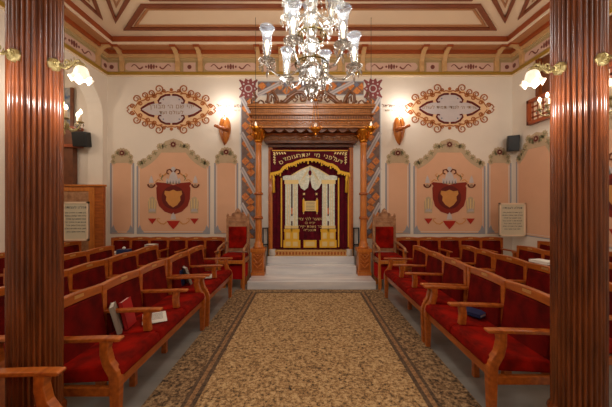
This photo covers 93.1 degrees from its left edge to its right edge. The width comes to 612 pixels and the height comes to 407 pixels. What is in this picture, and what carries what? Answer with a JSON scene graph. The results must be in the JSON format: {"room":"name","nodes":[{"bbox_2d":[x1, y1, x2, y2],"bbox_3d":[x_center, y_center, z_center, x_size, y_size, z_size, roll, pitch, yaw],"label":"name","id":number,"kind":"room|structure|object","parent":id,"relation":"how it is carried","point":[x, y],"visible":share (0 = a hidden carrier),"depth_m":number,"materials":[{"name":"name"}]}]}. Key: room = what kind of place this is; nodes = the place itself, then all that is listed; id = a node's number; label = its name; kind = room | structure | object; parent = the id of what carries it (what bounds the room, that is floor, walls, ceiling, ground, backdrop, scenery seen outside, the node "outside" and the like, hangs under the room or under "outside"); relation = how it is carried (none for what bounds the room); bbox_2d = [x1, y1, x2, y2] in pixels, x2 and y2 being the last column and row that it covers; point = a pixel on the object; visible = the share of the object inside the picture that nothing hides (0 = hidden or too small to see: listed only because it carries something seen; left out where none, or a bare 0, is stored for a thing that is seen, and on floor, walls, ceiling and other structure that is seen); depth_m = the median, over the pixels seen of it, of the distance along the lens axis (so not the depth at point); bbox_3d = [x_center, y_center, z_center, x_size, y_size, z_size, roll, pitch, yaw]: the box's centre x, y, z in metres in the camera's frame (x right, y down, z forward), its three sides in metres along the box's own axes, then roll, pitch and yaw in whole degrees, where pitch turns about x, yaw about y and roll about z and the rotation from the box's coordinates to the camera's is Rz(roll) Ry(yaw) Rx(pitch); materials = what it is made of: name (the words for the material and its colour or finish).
{"room":"house of worship","nodes":[
{"label":"house of worship","id":0,"kind":"room"},
{"bbox_2d":[0,9,106,252],"bbox_3d":[-4.400,-0.975,1.600,0.300,5.050,9.200,0,0,0],"label":"wall","id":1,"kind":"structure","parent":0,"point":[95,94],"depth_m":6.00,"materials":[{"name":"beige paint"}]},
{"bbox_2d":[71,131,91,146],"bbox_3d":[-4.599,-1.314,5.972,0.270,0.320,0.296,0,0,-9],"label":"wall speaker","id":2,"kind":"object","parent":1,"relation":"attached to","point":[79,139],"visible":0.93,"depth_m":5.86,"materials":[{"name":"black plastic"}]},
{"bbox_2d":[72,132,85,145],"bbox_3d":[-4.580,-1.300,5.849,0.240,0.260,0.008,0,9,-9],"label":"grille","id":3,"kind":"object","parent":2,"relation":"attached to","point":[78,138],"depth_m":5.84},
{"bbox_2d":[64,69,511,275],"bbox_3d":[-0.895,-0.975,6.350,11.210,5.050,0.300,0,0,0],"label":"wall","id":4,"kind":"structure","parent":0,"point":[205,140],"depth_m":6.20,"materials":[{"name":"beige paint"}]},
{"bbox_2d":[65,87,73,125],"bbox_3d":[-5.410,-1.425,6.155,0.980,2.050,0.070,0,0,0],"label":"window","id":5,"kind":"structure","parent":4,"relation":"in","point":[69,92],"depth_m":6.14,"materials":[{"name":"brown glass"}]},
{"bbox_2d":[110,148,133,233],"bbox_3d":[-3.929,-0.271,6.191,0.514,1.842,0.016,0,0,0],"label":"painting","id":6,"kind":"object","parent":4,"relation":"attached to","point":[121,165],"visible":1,"depth_m":6.20,"materials":[{"name":"paint"}]},
{"bbox_2d":[127,85,215,133],"bbox_3d":[-2.876,-2.010,6.193,1.920,1.036,0.012,0,0,0],"label":"cartouche","id":7,"kind":"object","parent":4,"relation":"attached to","point":[171,109],"visible":1,"depth_m":6.19,"materials":[{"name":"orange paint"}]},
{"bbox_2d":[137,138,209,233],"bbox_3d":[-2.833,-0.368,6.191,1.572,2.042,0.016,0,0,0],"label":"painting","id":8,"kind":"object","parent":4,"relation":"attached to","point":[173,182],"visible":1,"depth_m":6.20,"materials":[{"name":"paint"}]},
{"bbox_2d":[147,176,160,187],"bbox_3d":[-3.247,-0.464,6.193,0.294,0.272,0.012,0,0,0],"label":"lamp","id":9,"kind":"object","parent":8,"relation":"attached to","point":[152,181],"depth_m":6.19,"materials":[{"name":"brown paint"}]},
{"bbox_2d":[186,176,199,187],"bbox_3d":[-2.419,-0.464,6.193,0.294,0.272,0.012,0,0,0],"label":"lamp","id":10,"kind":"object","parent":8,"relation":"attached to","point":[191,181],"depth_m":6.20,"materials":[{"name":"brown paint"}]},
{"bbox_2d":[214,115,230,144],"bbox_3d":[-1.759,-1.560,6.096,0.315,0.633,0.208,0,0,0],"label":"wall lamp","id":11,"kind":"object","parent":4,"relation":"attached to","point":[224,126],"visible":1,"depth_m":6.12,"materials":[{"name":"brown wood"}]},
{"bbox_2d":[214,147,237,233],"bbox_3d":[-1.705,-0.281,6.191,0.514,1.863,0.016,0,0,0],"label":"painting","id":12,"kind":"object","parent":4,"relation":"attached to","point":[226,164],"visible":0.95,"depth_m":6.20,"materials":[{"name":"paint"}]},
{"bbox_2d":[0,0,611,76],"bbox_3d":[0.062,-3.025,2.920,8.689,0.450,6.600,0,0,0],"label":"trim","id":13,"kind":"structure","parent":4,"relation":"attached to","point":[109,67],"depth_m":6.14,"materials":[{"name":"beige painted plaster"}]},
{"bbox_2d":[64,0,549,49],"bbox_3d":[0.080,-3.308,1.600,8.660,0.185,9.200,0,0,0],"label":"trim","id":14,"kind":"structure","parent":4,"relation":"attached to","point":[72,11],"depth_m":5.89,"materials":[{"name":"brown"}]},
{"bbox_2d":[64,15,549,60],"bbox_3d":[0.080,-3.123,1.600,8.660,0.185,9.200,0,0,0],"label":"trim","id":15,"kind":"structure","parent":4,"relation":"attached to","point":[70,27],"depth_m":6.09,"materials":[{"name":"painted plaster"}]},
{"bbox_2d":[239,78,381,238],"bbox_3d":[0.100,-0.962,6.190,3.070,3.424,0.018,0,0,0],"label":"surround","id":16,"kind":"object","parent":4,"relation":"attached to","point":[247,147],"visible":0.77,"depth_m":6.19,"materials":[{"name":"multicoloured paint"}]},
{"bbox_2d":[385,148,409,233],"bbox_3d":[1.962,-0.271,6.191,0.535,1.842,0.016,0,0,0],"label":"painting","id":17,"kind":"object","parent":4,"relation":"attached to","point":[397,166],"visible":0.96,"depth_m":6.20,"materials":[{"name":"paint"}]},
{"bbox_2d":[393,115,410,144],"bbox_3d":[2.016,-1.560,6.096,0.315,0.633,0.208,0,0,0],"label":"wall lamp","id":18,"kind":"object","parent":4,"relation":"attached to","point":[399,126],"visible":1,"depth_m":6.12,"materials":[{"name":"brown wood"}]},
{"bbox_2d":[413,138,484,233],"bbox_3d":[3.063,-0.369,6.191,1.540,2.042,0.016,0,0,0],"label":"painting","id":19,"kind":"object","parent":4,"relation":"attached to","point":[449,181],"visible":1,"depth_m":6.20,"materials":[{"name":"paint"}]},
{"bbox_2d":[405,84,493,132],"bbox_3d":[3.068,-2.031,6.193,1.920,1.036,0.012,0,0,0],"label":"cartouche","id":20,"kind":"object","parent":4,"relation":"attached to","point":[449,108],"visible":1,"depth_m":6.19,"materials":[{"name":"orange paint"}]},
{"bbox_2d":[487,147,511,233],"bbox_3d":[4.132,-0.281,6.191,0.514,1.863,0.016,0,0,0],"label":"painting","id":21,"kind":"object","parent":4,"relation":"attached to","point":[499,166],"visible":0.94,"depth_m":6.20,"materials":[{"name":"paint"}]},
{"bbox_2d":[71,0,549,35],"bbox_3d":[-0.895,-3.435,1.600,11.210,0.130,9.800,0,0,0],"label":"ceiling","id":22,"kind":"structure","parent":0,"point":[117,17],"depth_m":5.27,"materials":[{"name":"paint"}]},
{"bbox_2d":[64,81,83,133],"bbox_3d":[-3.720,-2.225,4.450,0.545,2.350,0.486,0,0,44],"label":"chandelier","id":23,"kind":"object","parent":22,"relation":"hanging from","point":[79,122],"visible":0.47,"depth_m":4.47,"materials":[{"name":"gold metal"}]},
{"bbox_2d":[249,17,261,134],"bbox_3d":[-0.920,-2.325,5.300,0.236,2.150,0.236,0,0,23],"label":"hanging lamp","id":24,"kind":"object","parent":22,"relation":"hanging from","point":[255,128],"visible":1,"depth_m":5.30,"materials":[{"name":"gold metal"}]},
{"bbox_2d":[258,0,362,102],"bbox_3d":[0.050,-2.163,2.630,0.948,2.475,0.894,0,0,0],"label":"crystal chandelier","id":25,"kind":"object","parent":22,"relation":"hanging from","point":[308,70],"visible":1,"depth_m":2.57,"materials":[{"name":"grey"}]},
{"bbox_2d":[364,122,377,134],"bbox_3d":[1.190,-2.325,5.300,0.236,2.150,0.236,0,0,23],"label":"hanging lamp","id":26,"kind":"object","parent":22,"relation":"hanging from","point":[371,128],"visible":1,"depth_m":5.25,"materials":[{"name":"gold metal"}]},
{"bbox_2d":[64,276,611,406],"bbox_3d":[-0.895,1.599,1.600,11.210,0.101,9.800,0,0,0],"label":"floor","id":27,"kind":"structure","parent":0,"point":[154,370],"depth_m":2.69,"materials":[{"name":"grey stone"}]},
{"bbox_2d":[0,367,66,406],"bbox_3d":[-1.584,1.112,1.010,0.553,0.876,1.170,0,0,0],"label":"upholstered bench","id":28,"kind":"object","parent":27,"relation":"on","point":[43,392],"visible":1,"depth_m":1.53,"materials":[{"name":"red wood"}]},
{"bbox_2d":[5,0,67,406],"bbox_3d":[-1.621,-0.925,1.740,0.400,4.950,0.400,0,0,0],"label":"column","id":29,"kind":"structure","parent":27,"relation":"on","point":[34,93],"depth_m":1.64,"materials":[{"name":"brown wood"}]},
{"bbox_2d":[0,45,20,62],"bbox_3d":[-1.630,-0.786,1.494,0.113,0.156,0.255,0,0,2],"label":"sconce","id":30,"kind":"object","parent":29,"relation":"attached to","point":[12,54],"visible":1,"depth_m":1.60,"materials":[{"name":"gold metal"}]},
{"bbox_2d":[47,57,93,85],"bbox_3d":[-1.377,-0.786,1.706,0.255,0.156,0.113,0,0,8],"label":"sconce","id":31,"kind":"object","parent":29,"relation":"attached to","point":[80,74],"visible":1,"depth_m":1.70,"materials":[{"name":"gold metal"}]},
{"bbox_2d":[0,241,80,286],"bbox_3d":[-3.939,1.112,4.490,0.553,0.876,1.730,0,0,0],"label":"upholstered bench","id":32,"kind":"object","parent":27,"relation":"on","point":[72,246],"visible":0.11,"depth_m":5.01,"materials":[{"name":"red fabric"}]},
{"bbox_2d":[64,202,89,240],"bbox_3d":[-4.000,0.307,5.048,0.440,0.675,0.035,0,0,0],"label":"board","id":33,"kind":"object","parent":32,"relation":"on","point":[76,214],"visible":0.99,"depth_m":5.04,"materials":[{"name":"beige paper"}]},
{"bbox_2d":[0,259,114,406],"bbox_3d":[-2.239,1.112,2.743,0.553,0.876,1.685,0,0,0],"label":"upholstered bench","id":34,"kind":"object","parent":27,"relation":"on","point":[76,278],"visible":0.2,"depth_m":3.06,"materials":[{"name":"red fabric"}]},
{"bbox_2d":[4,245,113,285],"bbox_3d":[-2.939,1.112,3.922,0.553,0.876,1.685,0,0,0],"label":"upholstered bench","id":35,"kind":"object","parent":27,"relation":"on","point":[71,260],"visible":0.17,"depth_m":4.17,"materials":[{"name":"red fabric"}]},
{"bbox_2d":[64,126,83,183],"bbox_3d":[-4.945,-0.025,6.090,0.410,3.150,0.200,0,0,0],"label":"wooden post","id":36,"kind":"object","parent":27,"relation":"on","point":[70,152],"visible":0.29,"depth_m":6.06,"materials":[{"name":"brown wood"}]},
{"bbox_2d":[64,184,106,250],"bbox_3d":[-4.725,0.580,5.987,1.150,1.940,0.115,0,0,0],"label":"tall cabinet","id":37,"kind":"object","parent":27,"relation":"on","point":[95,194],"visible":0.34,"depth_m":5.95,"materials":[{"name":"brown wood"}]},
{"bbox_2d":[64,259,205,406],"bbox_3d":[-1.504,1.112,2.743,0.553,0.876,1.685,0,0,0],"label":"upholstered bench","id":38,"kind":"object","parent":27,"relation":"on","point":[94,351],"visible":0.84,"depth_m":2.33,"materials":[{"name":"red fabric"}]},
{"bbox_2d":[64,331,159,382],"bbox_3d":[-1.469,1.143,2.197,0.468,0.131,0.537,0,0,0],"label":"seat cushion","id":39,"kind":"object","parent":38,"relation":"on","point":[83,364],"depth_m":2.07,"materials":[{"name":"red fabric"}]},
{"bbox_2d":[109,301,122,334],"bbox_3d":[-1.626,0.979,2.486,0.093,0.241,0.170,0,0,-29],"label":"book","id":40,"kind":"object","parent":38,"relation":"on","point":[116,319],"visible":0.93,"depth_m":2.42,"materials":[{"name":"white paper"}]},
{"bbox_2d":[118,296,136,329],"bbox_3d":[-1.596,0.978,2.596,0.082,0.241,0.170,0,0,-9],"label":"book","id":41,"kind":"object","parent":38,"relation":"on","point":[128,319],"visible":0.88,"depth_m":2.56,"materials":[{"name":"red paper"}]},
{"bbox_2d":[109,308,185,340],"bbox_3d":[-1.469,1.143,2.743,0.468,0.131,0.537,0,0,0],"label":"seat cushion","id":42,"kind":"object","parent":38,"relation":"on","point":[175,316],"depth_m":2.65,"materials":[{"name":"red fabric"}]},
{"bbox_2d":[142,311,166,324],"bbox_3d":[-1.420,1.070,2.720,0.200,0.005,0.270,0,0,-29],"label":"printed sheet","id":43,"kind":"object","parent":38,"relation":"on","point":[161,316],"visible":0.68,"depth_m":2.72,"materials":[{"name":"white paper"}]},
{"bbox_2d":[151,292,204,315],"bbox_3d":[-1.469,1.143,3.288,0.468,0.131,0.537,0,0,0],"label":"seat cushion","id":44,"kind":"object","parent":38,"relation":"on","point":[190,302],"depth_m":3.27,"materials":[{"name":"red fabric"}]},
{"bbox_2d":[105,245,165,276],"bbox_3d":[-2.239,1.112,4.210,0.553,0.876,1.190,0,0,0],"label":"upholstered bench","id":45,"kind":"object","parent":27,"relation":"on","point":[118,264],"visible":0.31,"depth_m":4.07,"materials":[{"name":"red fabric"}]},
{"bbox_2d":[102,237,225,270],"bbox_3d":[-2.785,1.112,5.639,2.300,0.876,0.553,0,0,0],"label":"upholstered bench","id":46,"kind":"object","parent":27,"relation":"on","point":[167,248],"visible":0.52,"depth_m":5.84,"materials":[{"name":"red fabric"}]},
{"bbox_2d":[204,260,215,264],"bbox_3d":[-1.847,1.143,5.604,0.367,0.131,0.468,0,0,0],"label":"seat cushion","id":47,"kind":"object","parent":46,"relation":"on","point":[206,262],"depth_m":5.39,"materials":[{"name":"red fabric"}]},
{"bbox_2d":[166,245,232,326],"bbox_3d":[-1.484,1.112,4.210,0.553,0.876,1.190,0,0,0],"label":"upholstered bench","id":48,"kind":"object","parent":27,"relation":"on","point":[193,258],"visible":0.77,"depth_m":4.08,"materials":[{"name":"red fabric"}]},
{"bbox_2d":[180,269,184,284],"bbox_3d":[-1.675,0.991,3.917,0.064,0.203,0.130,0,0,-11],"label":"book","id":49,"kind":"object","parent":48,"relation":"on","point":[181,271],"visible":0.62,"depth_m":3.86,"materials":[{"name":"blue paper"}]},
{"bbox_2d":[182,266,192,284],"bbox_3d":[-1.627,0.975,3.957,0.104,0.240,0.170,0,0,-40],"label":"book","id":50,"kind":"object","parent":48,"relation":"on","point":[185,269],"visible":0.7,"depth_m":3.91,"materials":[{"name":"white paper"}]},
{"bbox_2d":[180,278,221,294],"bbox_3d":[-1.449,1.143,3.925,0.468,0.131,0.562,0,0,0],"label":"seat cushion","id":51,"kind":"object","parent":48,"relation":"on","point":[212,285],"depth_m":3.89,"materials":[{"name":"red fabric"}]},
{"bbox_2d":[192,269,231,282],"bbox_3d":[-1.449,1.143,4.495,0.468,0.131,0.562,0,0,0],"label":"seat cushion","id":52,"kind":"object","parent":48,"relation":"on","point":[225,275],"depth_m":4.54,"materials":[{"name":"red fabric"}]},
{"bbox_2d":[217,208,249,289],"bbox_3d":[-1.335,0.820,5.424,0.502,1.460,0.613,0,0,0],"label":"armchair","id":53,"kind":"object","parent":27,"relation":"on","point":[237,225],"visible":0.94,"depth_m":5.64,"materials":[{"name":"brown wood"}]},
{"bbox_2d":[220,252,247,259],"bbox_3d":[-1.335,0.985,5.435,0.413,0.070,0.490,0,0,0],"label":"seat cushion","id":54,"kind":"object","parent":53,"relation":"on","point":[236,255],"depth_m":5.30,"materials":[{"name":"red fabric"}]},
{"bbox_2d":[229,227,246,247],"bbox_3d":[-1.335,0.660,5.675,0.344,0.420,0.070,0,0,0],"label":"cushion","id":55,"kind":"object","parent":53,"relation":"on","point":[237,235],"depth_m":5.64,"materials":[{"name":"red fabric"}]},
{"bbox_2d":[221,262,247,287],"bbox_3d":[-1.340,1.340,5.460,0.430,0.420,0.340,0,0,0],"label":"footstool","id":56,"kind":"object","parent":27,"relation":"on","point":[236,269],"visible":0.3,"depth_m":5.29,"materials":[{"name":"red fabric"}]},
{"bbox_2d":[221,262,247,278],"bbox_3d":[-1.340,1.260,5.460,0.430,0.260,0.340,0,0,0],"label":"cushion","id":57,"kind":"object","parent":56,"relation":"on","point":[236,269],"depth_m":5.29,"materials":[{"name":"red fabric"}]},
{"bbox_2d":[141,289,481,406],"bbox_3d":[0.040,1.542,1.845,2.580,0.016,6.690,0,0,0],"label":"carpet","id":58,"kind":"object","parent":27,"relation":"on","point":[263,347],"visible":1,"depth_m":2.82,"materials":[{"name":"beige carpet"}]},
{"bbox_2d":[247,256,375,288],"bbox_3d":[0.100,1.320,5.695,2.310,0.460,0.990,0,0,0],"label":"marble steps","id":59,"kind":"structure","parent":27,"relation":"on","point":[282,272],"depth_m":5.64,"materials":[{"name":"white stone"}]},
{"bbox_2d":[262,227,268,255],"bbox_3d":[-0.840,0.795,6.015,0.120,0.590,0.070,0,0,0],"label":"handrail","id":60,"kind":"object","parent":59,"relation":"on","point":[263,228],"visible":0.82,"depth_m":5.99,"materials":[{"name":"black metal"}]},
{"bbox_2d":[269,249,275,255],"bbox_3d":[-0.700,1.020,6.030,0.150,0.140,0.146,0,0,0],"label":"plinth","id":61,"kind":"object","parent":59,"relation":"on","point":[271,251],"visible":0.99,"depth_m":5.98,"materials":[{"name":"white stone"}]},
{"bbox_2d":[247,87,375,275],"bbox_3d":[0.100,-0.495,5.794,2.420,3.790,0.793,0,0,0],"label":"torah ark","id":62,"kind":"object","parent":59,"relation":"on","point":[284,125],"visible":0.88,"depth_m":5.69,"materials":[{"name":"brown wood"}]},
{"bbox_2d":[270,149,349,192],"bbox_3d":[0.084,-0.672,6.000,1.671,0.907,0.067,0,0,0],"label":"curtain valance","id":63,"kind":"object","parent":62,"relation":"attached to","point":[339,159],"visible":1,"depth_m":6.02,"materials":[{"name":"red fabric"}]},
{"bbox_2d":[273,148,348,248],"bbox_3d":[0.084,-0.105,6.097,1.645,2.130,0.066,0,0,0],"label":"curtain","id":64,"kind":"object","parent":62,"relation":"hanging from","point":[311,202],"visible":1,"depth_m":6.10,"materials":[{"name":"red fabric"}]},
{"bbox_2d":[291,166,309,189],"bbox_3d":[-0.111,-0.534,6.080,0.399,0.521,0.019,0,0,0],"label":"drape","id":65,"kind":"object","parent":64,"relation":"hanging from","point":[300,175],"depth_m":6.08,"materials":[{"name":"white fabric"}]},
{"bbox_2d":[310,166,328,189],"bbox_3d":[0.280,-0.534,6.080,0.399,0.521,0.019,0,0,0],"label":"drape","id":66,"kind":"object","parent":64,"relation":"hanging from","point":[319,175],"depth_m":6.08,"materials":[{"name":"white fabric"}]},
{"bbox_2d":[309,99,321,135],"bbox_3d":[0.175,-1.565,5.280,0.236,0.670,0.236,0,0,23],"label":"hanging lamp","id":67,"kind":"object","parent":62,"relation":"hanging from","point":[315,129],"visible":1,"depth_m":5.24,"materials":[{"name":"gold metal"}]},
{"bbox_2d":[346,249,352,255],"bbox_3d":[0.900,1.020,6.030,0.150,0.140,0.146,0,0,0],"label":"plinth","id":68,"kind":"object","parent":59,"relation":"on","point":[349,251],"visible":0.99,"depth_m":5.98,"materials":[{"name":"white stone"}]},
{"bbox_2d":[353,227,358,255],"bbox_3d":[1.040,0.795,6.015,0.120,0.590,0.070,0,0,0],"label":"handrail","id":69,"kind":"object","parent":59,"relation":"on","point":[353,227],"visible":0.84,"depth_m":5.99,"materials":[{"name":"black metal"}]},
{"bbox_2d":[374,262,398,287],"bbox_3d":[1.530,1.340,5.460,0.430,0.420,0.340,0,0,0],"label":"footstool","id":70,"kind":"object","parent":27,"relation":"on","point":[383,266],"visible":0.3,"depth_m":5.32,"materials":[{"name":"red fabric"}]},
{"bbox_2d":[374,262,398,278],"bbox_3d":[1.530,1.260,5.460,0.430,0.260,0.340,0,0,0],"label":"cushion","id":71,"kind":"object","parent":70,"relation":"on","point":[383,266],"depth_m":5.29,"materials":[{"name":"red fabric"}]},
{"bbox_2d":[372,208,406,289],"bbox_3d":[1.535,0.820,5.424,0.502,1.460,0.613,0,0,0],"label":"armchair","id":72,"kind":"object","parent":27,"relation":"on","point":[384,224],"visible":0.94,"depth_m":5.64,"materials":[{"name":"brown wood"}]},
{"bbox_2d":[375,227,393,247],"bbox_3d":[1.535,0.660,5.675,0.344,0.420,0.070,0,0,0],"label":"cushion","id":73,"kind":"object","parent":72,"relation":"on","point":[384,236],"depth_m":5.64,"materials":[{"name":"red fabric"}]},
{"bbox_2d":[374,252,402,259],"bbox_3d":[1.535,0.985,5.435,0.413,0.070,0.490,0,0,0],"label":"seat cushion","id":74,"kind":"object","parent":72,"relation":"on","point":[383,255],"depth_m":5.30,"materials":[{"name":"red fabric"}]},
{"bbox_2d":[384,245,469,342],"bbox_3d":[1.554,1.112,3.993,0.553,0.876,1.595,0,0,0],"label":"upholstered bench","id":75,"kind":"object","parent":27,"relation":"on","point":[429,267],"visible":0.84,"depth_m":3.72,"materials":[{"name":"red fabric"}]},
{"bbox_2d":[385,270,423,281],"bbox_3d":[1.519,1.143,4.508,0.468,0.131,0.507,0,0,0],"label":"seat cushion","id":76,"kind":"object","parent":75,"relation":"on","point":[390,275],"depth_m":4.44,"materials":[{"name":"red fabric"}]},
{"bbox_2d":[394,278,438,293],"bbox_3d":[1.519,1.143,3.993,0.468,0.131,0.507,0,0,0],"label":"seat cushion","id":77,"kind":"object","parent":75,"relation":"on","point":[401,284],"depth_m":4.01,"materials":[{"name":"red fabric"}]},
{"bbox_2d":[406,288,456,305],"bbox_3d":[1.519,1.143,3.478,0.468,0.131,0.507,0,0,0],"label":"seat cushion","id":78,"kind":"object","parent":75,"relation":"on","point":[417,296],"depth_m":3.45,"materials":[{"name":"red fabric"}]},
{"bbox_2d":[396,237,516,270],"bbox_3d":[2.900,1.112,5.639,2.150,0.876,0.553,0,0,0],"label":"upholstered bench","id":79,"kind":"object","parent":27,"relation":"on","point":[451,249],"visible":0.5,"depth_m":5.84,"materials":[{"name":"red fabric"}]},
{"bbox_2d":[454,245,496,272],"bbox_3d":[2.359,1.112,4.400,0.553,0.876,0.850,0,0,0],"label":"upholstered bench","id":80,"kind":"object","parent":27,"relation":"on","point":[470,255],"visible":0.32,"depth_m":4.37,"materials":[{"name":"red fabric"}]},
{"bbox_2d":[423,266,549,406],"bbox_3d":[1.554,1.112,2.600,0.553,0.876,1.150,0,0,0],"label":"upholstered bench","id":81,"kind":"object","parent":27,"relation":"on","point":[513,334],"visible":0.87,"depth_m":2.34,"materials":[{"name":"red fabric"}]},
{"bbox_2d":[425,304,496,333],"bbox_3d":[1.519,1.143,2.875,0.468,0.131,0.542,0,0,0],"label":"seat cushion","id":82,"kind":"object","parent":81,"relation":"on","point":[444,317],"depth_m":2.79,"materials":[{"name":"red fabric"}]},
{"bbox_2d":[466,307,485,318],"bbox_3d":[1.640,1.065,2.850,0.160,0.030,0.210,0,0,-34],"label":"book","id":83,"kind":"object","parent":81,"relation":"on","point":[471,311],"visible":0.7,"depth_m":2.79,"materials":[{"name":"blue paper"}]},
{"bbox_2d":[450,325,549,372],"bbox_3d":[1.519,1.143,2.325,0.468,0.131,0.542,0,0,0],"label":"seat cushion","id":84,"kind":"object","parent":81,"relation":"on","point":[521,354],"depth_m":2.17,"materials":[{"name":"red fabric"}]},
{"bbox_2d":[483,254,611,364],"bbox_3d":[2.359,1.112,3.125,0.553,0.876,1.700,0,0,0],"label":"upholstered bench","id":85,"kind":"object","parent":27,"relation":"on","point":[534,275],"visible":0.21,"depth_m":3.36,"materials":[{"name":"red fabric"}]},
{"bbox_2d":[529,258,549,264],"bbox_3d":[2.700,0.663,3.300,0.160,0.030,0.210,0,0,-11],"label":"book","id":86,"kind":"object","parent":85,"relation":"on","point":[539,261],"visible":0.84,"depth_m":3.30,"materials":[{"name":"white paper"}]},
{"bbox_2d":[609,337,611,353],"bbox_3d":[2.324,1.143,2.575,0.468,0.131,0.542,0,0,0],"label":"seat cushion","id":87,"kind":"object","parent":85,"relation":"on","point":[610,338],"depth_m":2.31,"materials":[{"name":"red fabric"}]},
{"bbox_2d":[512,241,611,262],"bbox_3d":[4.069,1.112,4.220,0.553,0.876,2.290,0,0,0],"label":"upholstered bench","id":88,"kind":"object","parent":27,"relation":"on","point":[540,244],"visible":0.07,"depth_m":5.19,"materials":[{"name":"red fabric"}]},
{"bbox_2d":[517,245,611,281],"bbox_3d":[3.259,1.112,3.750,0.553,0.876,2.050,0,0,0],"label":"upholstered bench","id":89,"kind":"object","parent":27,"relation":"on","point":[525,253],"visible":0.17,"depth_m":4.43,"materials":[{"name":"red fabric"}]},
{"bbox_2d":[546,0,608,406],"bbox_3d":[1.632,-0.925,1.740,0.400,4.950,0.400,0,0,0],"label":"column","id":90,"kind":"structure","parent":27,"relation":"on","point":[579,29],"depth_m":1.65,"materials":[{"name":"brown wood"}]},
{"bbox_2d":[520,61,566,88],"bbox_3d":[1.388,-0.763,1.706,0.255,0.156,0.113,0,0,-8],"label":"sconce","id":91,"kind":"object","parent":90,"relation":"attached to","point":[533,78],"visible":1,"depth_m":1.70,"materials":[{"name":"white glass"}]},
{"bbox_2d":[594,52,611,65],"bbox_3d":[1.658,-0.763,1.495,0.113,0.156,0.255,0,0,-6],"label":"sconce","id":92,"kind":"object","parent":90,"relation":"attached to","point":[603,58],"visible":1,"depth_m":1.60,"materials":[{"name":"gold metal"}]},
{"bbox_3d":[-3.090,1.205,4.980,0.660,0.690,0.280,0,0,0],"label":"shelf","id":93,"kind":"object","parent":27,"relation":"on","visible":0},
{"bbox_2d":[116,247,131,253],"bbox_3d":[-3.100,0.795,4.940,0.200,0.130,0.120,0,0,0],"label":"book","id":94,"kind":"object","parent":93,"relation":"on","point":[123,250],"visible":0.83,"depth_m":4.88,"materials":[{"name":"blue"}]},
{"bbox_2d":[512,64,611,250],"bbox_3d":[4.560,-0.975,1.600,0.300,5.050,9.200,0,0,0],"label":"wall","id":95,"kind":"structure","parent":0,"point":[520,95],"depth_m":5.93,"materials":[{"name":"beige paint"}]},
{"bbox_2d":[499,203,525,235],"bbox_3d":[4.120,0.323,5.798,0.520,0.665,0.035,0,0,0],"label":"board","id":96,"kind":"object","parent":95,"relation":"attached to","point":[512,216],"visible":1,"depth_m":5.79,"materials":[{"name":"beige paper"}]},
{"bbox_2d":[506,135,519,151],"bbox_3d":[4.307,-1.245,6.044,0.200,0.337,0.294,0,0,26],"label":"wall speaker","id":97,"kind":"object","parent":95,"relation":"attached to","point":[513,141],"visible":1,"depth_m":5.93,"materials":[{"name":"black plastic"}]},
{"bbox_2d":[509,136,518,149],"bbox_3d":[4.252,-1.234,5.930,0.170,0.280,0.008,0,7,26],"label":"grille","id":98,"kind":"object","parent":97,"relation":"attached to","point":[513,140],"depth_m":5.93,"materials":[{"name":"black plastic"}]},
{"bbox_2d":[516,129,549,238],"bbox_3d":[4.402,-0.360,5.550,0.016,2.020,1.071,0,0,0],"label":"painting","id":99,"kind":"object","parent":95,"relation":"attached to","point":[533,161],"visible":0.73,"depth_m":5.57,"materials":[{"name":"paint"}]},
{"bbox_2d":[526,15,611,125],"bbox_3d":[4.360,-2.110,4.900,0.100,1.160,1.600,0,0,0],"label":"screen","id":100,"kind":"object","parent":95,"relation":"attached to","point":[532,118],"visible":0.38,"depth_m":5.36,"materials":[{"name":"brown wood"}]},
{"bbox_2d":[536,92,549,116],"bbox_3d":[4.050,-2.375,4.680,0.545,2.050,0.486,0,0,44],"label":"candelabrum","id":101,"kind":"object","parent":100,"relation":"attached to","point":[547,104],"visible":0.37,"depth_m":4.79,"materials":[{"name":"gold metal"}]},
{"bbox_2d":[609,79,611,114],"bbox_3d":[3.550,-2.175,3.250,0.545,2.450,0.486,0,0,44],"label":"candelabrum","id":102,"kind":"object","parent":100,"relation":"attached to","point":[610,80],"visible":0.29,"depth_m":3.18,"materials":[{"name":"gold metal"}]},
{"bbox_2d":[535,15,611,96],"bbox_3d":[4.360,-2.350,4.775,0.100,0.680,1.350,0,0,0],"label":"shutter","id":103,"kind":"object","parent":95,"relation":"attached to","point":[540,90],"depth_m":5.27,"materials":[{"name":"brown wood"}]},
{"bbox_2d":[609,112,611,248],"bbox_3d":[4.402,-0.359,4.075,0.016,2.022,1.561,0,0,0],"label":"painting","id":104,"kind":"object","parent":95,"relation":"attached to","point":[610,116],"visible":0.09,"depth_m":4.20,"materials":[{"name":"paint"}]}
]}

